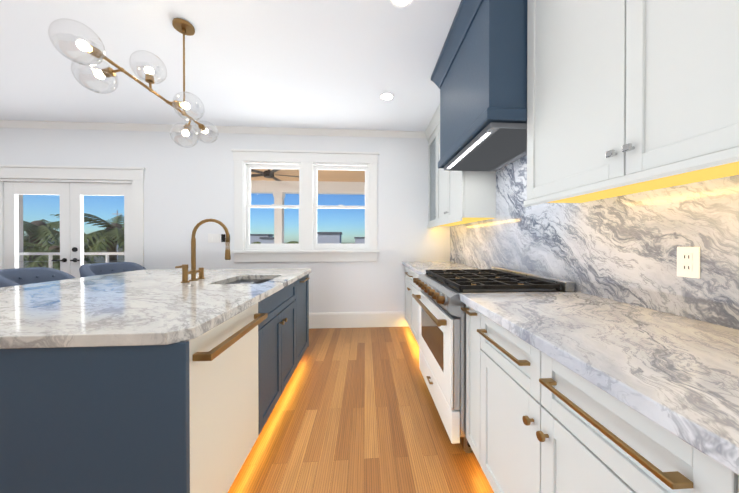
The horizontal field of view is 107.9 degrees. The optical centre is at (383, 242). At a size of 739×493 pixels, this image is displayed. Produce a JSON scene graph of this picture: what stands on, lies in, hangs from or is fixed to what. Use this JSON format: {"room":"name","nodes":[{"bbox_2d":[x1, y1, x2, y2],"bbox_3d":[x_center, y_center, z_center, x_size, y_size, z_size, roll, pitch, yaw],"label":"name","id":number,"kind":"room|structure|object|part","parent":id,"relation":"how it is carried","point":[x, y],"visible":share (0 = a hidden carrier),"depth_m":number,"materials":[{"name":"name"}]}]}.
{"room":"kitchen","nodes":[
{"label":"kitchen","id":0,"kind":"room"},
{"bbox_2d":[0,127,449,312],"bbox_3d":[-2.772,-0.188,3.682,7.500,2.750,0.140,0,0,-4],"label":"wall","id":1,"kind":"structure","parent":0,"point":[186,190],"depth_m":3.65,"materials":[{"name":"white paint"}]},
{"bbox_2d":[0,165,145,277],"bbox_3d":[-4.143,0.095,3.571,1.960,2.185,0.180,0,0,-4],"label":"door frame","id":2,"kind":"structure","parent":1,"relation":"attached to","point":[71,193],"depth_m":3.55,"materials":[{"name":"white paint"}]},
{"bbox_2d":[0,120,425,137],"bbox_3d":[-2.766,-1.525,3.575,7.500,0.075,0.060,0,0,-4],"label":"crown molding","id":3,"kind":"structure","parent":1,"relation":"attached to","point":[167,128],"depth_m":3.58,"materials":[{"name":"white paint"}]},
{"bbox_2d":[208,234,229,242],"bbox_3d":[-2.225,-0.060,3.643,0.274,0.109,0.011,0,0,-4],"label":"switch plate","id":4,"kind":"object","parent":1,"relation":"attached to","point":[216,238],"visible":0.79,"depth_m":3.63,"materials":[{"name":"white plastic"}]},
{"bbox_2d":[231,149,378,261],"bbox_3d":[-1.059,-0.501,3.766,2.000,1.525,0.193,0,0,-4],"label":"window","id":5,"kind":"structure","parent":1,"relation":"in","point":[307,252],"depth_m":3.72,"materials":[{"name":"white paint"}]},
{"bbox_3d":[-1.061,-0.506,3.793,1.724,1.211,0.138,0,0,-4],"label":"window sashes","id":6,"kind":"part","parent":5,"relation":"part of","materials":[{"name":"white wood"}]},
{"bbox_2d":[309,311,408,328],"bbox_3d":[-1.104,1.079,3.722,4.165,0.215,0.016,0,0,-4],"label":"baseboard","id":7,"kind":"structure","parent":1,"relation":"attached to","point":[357,319],"depth_m":3.75,"materials":[{"name":"white paint"}]},
{"bbox_2d":[0,0,460,130],"bbox_3d":[-2.533,-1.593,0.082,7.780,0.100,7.340,0,0,-4],"label":"ceiling","id":8,"kind":"structure","parent":0,"point":[333,64],"depth_m":2.30,"materials":[{"name":"white paint"}]},
{"bbox_2d":[48,18,217,147],"bbox_3d":[-1.408,-1.130,1.712,0.436,0.842,1.161,0,0,-4],"label":"pendant light","id":9,"kind":"object","parent":8,"relation":"hanging from","point":[183,27],"visible":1,"depth_m":1.56,"materials":[{"name":"clear glass"}]},
{"bbox_2d":[380,93,393,100],"bbox_3d":[0.038,-1.555,2.860,0.149,0.006,0.149,0,0,41],"label":"recessed light","id":10,"kind":"object","parent":8,"relation":"in","point":[386,97],"depth_m":2.86,"materials":[{"name":"white paint"}]},
{"bbox_2d":[390,0,412,7],"bbox_3d":[0.116,-1.549,1.692,0.149,0.006,0.149,0,0,41],"label":"recessed light","id":11,"kind":"object","parent":8,"relation":"in","point":[399,4],"depth_m":1.73,"materials":[{"name":"white paint"}]},
{"bbox_2d":[228,327,493,492],"bbox_3d":[-2.533,1.237,0.098,7.780,0.060,7.340,0,0,-4],"label":"floor","id":12,"kind":"structure","parent":0,"point":[355,410],"depth_m":1.71,"materials":[{"name":"brown wood"}]},
{"bbox_2d":[0,267,74,287],"bbox_3d":[-3.353,0.721,2.593,0.565,0.947,0.609,0,0,-12],"label":"stool","id":13,"kind":"object","parent":12,"relation":"on","point":[17,276],"visible":0.31,"depth_m":2.69,"materials":[{"name":"blue fabric"}]},
{"bbox_2d":[79,262,145,276],"bbox_3d":[-3.215,0.718,3.234,0.565,0.947,0.609,0,0,13],"label":"stool","id":14,"kind":"object","parent":12,"relation":"on","point":[87,270],"visible":0.31,"depth_m":3.31,"materials":[{"name":"blue fabric"}]},
{"bbox_2d":[0,297,267,492],"bbox_3d":[-0.996,0.761,1.205,0.635,0.880,0.680,0,0,-4],"label":"base cabinet","id":15,"kind":"object","parent":12,"relation":"on","point":[190,416],"depth_m":0.86,"materials":[{"name":"blue wood"}]},
{"bbox_2d":[0,268,310,348],"bbox_3d":[-1.544,0.298,1.802,1.700,0.040,2.020,0,0,-4],"label":"countertop","id":16,"kind":"structure","parent":15,"relation":"on","point":[150,307],"depth_m":1.21,"materials":[{"name":"stone"}]},
{"bbox_2d":[175,219,230,282],"bbox_3d":[-1.280,0.049,1.959,0.292,0.456,0.297,0,0,-4],"label":"faucet","id":17,"kind":"object","parent":16,"relation":"on","point":[193,271],"visible":1,"depth_m":1.97,"materials":[{"name":"gold metal"}]},
{"bbox_2d":[227,279,271,283],"bbox_3d":[-1.030,0.424,2.063,0.368,0.214,0.498,0,0,-4],"label":"sink","id":18,"kind":"object","parent":16,"relation":"in","point":[248,281],"visible":0.08,"depth_m":2.29,"materials":[{"name":"silver metal"}]},
{"bbox_2d":[230,274,309,366],"bbox_3d":[-1.085,0.753,2.544,0.635,0.880,0.497,0,0,-4],"label":"base cabinet","id":19,"kind":"object","parent":12,"relation":"on","point":[295,296],"depth_m":2.47,"materials":[{"name":"blue wood"}]},
{"bbox_2d":[268,290,279,417],"bbox_3d":[-1.026,0.758,1.657,0.635,0.880,0.348,0,0,-4],"label":"base cabinet","id":20,"kind":"object","parent":12,"relation":"on","point":[274,299],"depth_m":1.77,"materials":[{"name":"blue wood"}]},
{"bbox_2d":[280,310,295,395],"bbox_3d":[-1.053,0.896,2.064,0.635,0.600,0.590,0,0,-4],"label":"base cabinet","id":21,"kind":"object","parent":12,"relation":"on","point":[287,317],"depth_m":2.08,"materials":[{"name":"blue wood"}]},
{"bbox_2d":[405,266,412,332],"bbox_3d":[0.670,0.749,3.340,0.672,0.880,1.005,0,0,-4],"label":"base cabinet","id":22,"kind":"object","parent":12,"relation":"on","point":[411,310],"depth_m":3.39,"materials":[{"name":"white wood"}]},
{"bbox_2d":[413,271,421,344],"bbox_3d":[0.712,0.752,2.700,0.672,0.880,0.515,0,0,-4],"label":"base cabinet","id":23,"kind":"object","parent":12,"relation":"on","point":[416,289],"depth_m":2.95,"materials":[{"name":"white wood"}]},
{"bbox_2d":[402,261,479,274],"bbox_3d":[0.665,0.290,3.138,0.707,0.040,1.403,0,0,-4],"label":"countertop","id":24,"kind":"structure","parent":23,"relation":"on","point":[419,268],"depth_m":3.08,"materials":[{"name":"stone"}]},
{"bbox_2d":[461,305,472,449],"bbox_3d":[0.800,0.760,1.389,0.672,0.880,0.250,0,0,-4],"label":"base cabinet","id":25,"kind":"object","parent":12,"relation":"on","point":[468,310],"depth_m":1.44,"materials":[{"name":"white wood"}]},
{"bbox_2d":[412,267,574,452],"bbox_3d":[0.673,0.709,1.973,0.793,0.975,0.916,0,0,-4],"label":"range","id":26,"kind":"object","parent":12,"relation":"on","point":[442,340],"visible":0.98,"depth_m":1.64,"materials":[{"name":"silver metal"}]},
{"bbox_2d":[473,309,668,492],"bbox_3d":[0.834,0.763,0.870,0.672,0.880,1.006,0,0,-4],"label":"base cabinet","id":27,"kind":"object","parent":12,"relation":"on","point":[538,421],"depth_m":0.81,"materials":[{"name":"white wood"}]},
{"bbox_2d":[669,432,738,492],"bbox_3d":[0.884,0.767,0.125,0.672,0.880,0.725,0,0,-4],"label":"base cabinet","id":28,"kind":"object","parent":12,"relation":"on","point":[691,470],"depth_m":0.45,"materials":[{"name":"white wood"}]},
{"bbox_2d":[460,292,738,474],"bbox_3d":[0.844,0.305,0.451,0.707,0.040,2.126,0,0,-4],"label":"countertop","id":29,"kind":"structure","parent":28,"relation":"on","point":[677,376],"depth_m":0.70,"materials":[{"name":"stone"}]},
{"bbox_3d":[1.279,-0.169,0.344,0.140,2.750,7.340,0,0,-4],"label":"wall","id":30,"kind":"structure","parent":0,"visible":0},
{"bbox_2d":[427,132,456,227],"bbox_3d":[0.822,-0.863,3.586,0.332,1.240,0.518,0,0,-4],"label":"upper cabinet","id":31,"kind":"object","parent":30,"relation":"attached to","point":[430,142],"depth_m":3.73,"materials":[{"name":"white wood"}]},
{"bbox_2d":[433,116,495,223],"bbox_3d":[0.864,-0.859,2.968,0.332,1.240,0.955,0,0,-4],"label":"upper cabinet","id":32,"kind":"object","parent":30,"relation":"attached to","point":[458,197],"depth_m":2.61,"materials":[{"name":"white wood"}]},
{"bbox_2d":[431,0,526,170],"bbox_3d":[0.779,-1.101,1.989,0.597,0.901,1.120,0,0,-4],"label":"range hood","id":33,"kind":"object","parent":30,"relation":"attached to","point":[479,77],"visible":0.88,"depth_m":1.66,"materials":[{"name":"blue wood"}]},
{"bbox_2d":[450,155,738,329],"bbox_3d":[1.112,-0.257,1.634,0.015,1.070,4.457,0,0,-4],"label":"backsplash","id":34,"kind":"structure","parent":30,"relation":"attached to","point":[622,248],"depth_m":1.24,"materials":[{"name":"stone"}]},
{"bbox_2d":[677,247,699,278],"bbox_3d":[1.141,0.072,1.008,0.009,0.116,0.072,0,0,-4],"label":"outlet","id":35,"kind":"object","parent":34,"relation":"attached to","point":[688,262],"visible":1,"depth_m":1.00,"materials":[{"name":"white plastic"}]},
{"bbox_2d":[524,0,738,203],"bbox_3d":[1.001,-0.847,0.907,0.332,1.240,1.209,0,0,-4],"label":"upper cabinet","id":36,"kind":"object","parent":30,"relation":"attached to","point":[625,97],"depth_m":0.93,"materials":[{"name":"white wood"}]},
{"label":"outside","id":37,"kind":"structure","parent":0,"visible":0},
{"bbox_2d":[24,243,354,267],"bbox_3d":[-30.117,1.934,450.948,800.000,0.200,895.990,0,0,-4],"label":"ground","id":38,"kind":"structure","parent":37,"point":[103,259],"depth_m":69.20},
{"bbox_2d":[23,219,86,266],"bbox_3d":[-12.003,1.748,9.466,3.319,5.241,3.122,0,0,-4],"label":"palm tree","id":39,"kind":"object","parent":38,"relation":"on","point":[43,225],"depth_m":9.11,"materials":[{"name":"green plant"}]},
{"bbox_2d":[23,236,92,267],"bbox_3d":[-13.468,2.029,10.557,2.831,4.669,2.542,0,0,-4],"label":"palm tree","id":40,"kind":"object","parent":38,"relation":"on","point":[42,243],"depth_m":10.54,"materials":[{"name":"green plant"}]},
{"bbox_2d":[23,241,104,269],"bbox_3d":[-10.468,2.148,8.677,2.588,4.449,2.273,0,0,-4],"label":"palm tree","id":41,"kind":"object","parent":38,"relation":"on","point":[51,249],"depth_m":8.31,"materials":[{"name":"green plant"}]},
{"bbox_2d":[44,213,123,265],"bbox_3d":[-9.482,1.652,9.400,3.299,5.436,3.358,0,0,-4],"label":"palm tree","id":42,"kind":"object","parent":38,"relation":"on","point":[117,230],"depth_m":8.79,"materials":[{"name":"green plant"}]},
{"bbox_2d":[26,232,364,249],"bbox_3d":[-17.789,-1.405,187.750,599.557,10.883,100.672,0,0,-4],"label":"town","id":43,"kind":"object","parent":38,"relation":"on","point":[260,238],"depth_m":167.92,"materials":[{"name":"grey"}]},
{"bbox_2d":[251,169,364,194],"bbox_3d":[-2.374,-1.372,5.225,12.500,0.380,2.900,0,0,-4],"label":"ceiling","id":44,"kind":"structure","parent":37,"point":[340,178],"depth_m":6.23,"materials":[{"name":"brown"}]},
{"bbox_2d":[251,169,298,180],"bbox_3d":[-2.166,-1.341,5.121,1.086,0.200,1.038,0,0,-4],"label":"ceiling fan","id":45,"kind":"object","parent":44,"relation":"hanging from","point":[267,172],"depth_m":5.02,"materials":[{"name":"grey"}]},
{"bbox_3d":[-2.364,1.239,5.091,12.500,0.080,2.600,0,0,-4],"label":"floor","id":46,"kind":"structure","parent":0,"visible":0},
{"bbox_2d":[18,192,284,268],"bbox_3d":[-2.461,0.001,6.380,12.520,2.380,0.220,0,0,-4],"label":"porch railing","id":47,"kind":"object","parent":46,"relation":"on","point":[279,230],"depth_m":6.09,"materials":[{"name":"white wood"}]}
]}

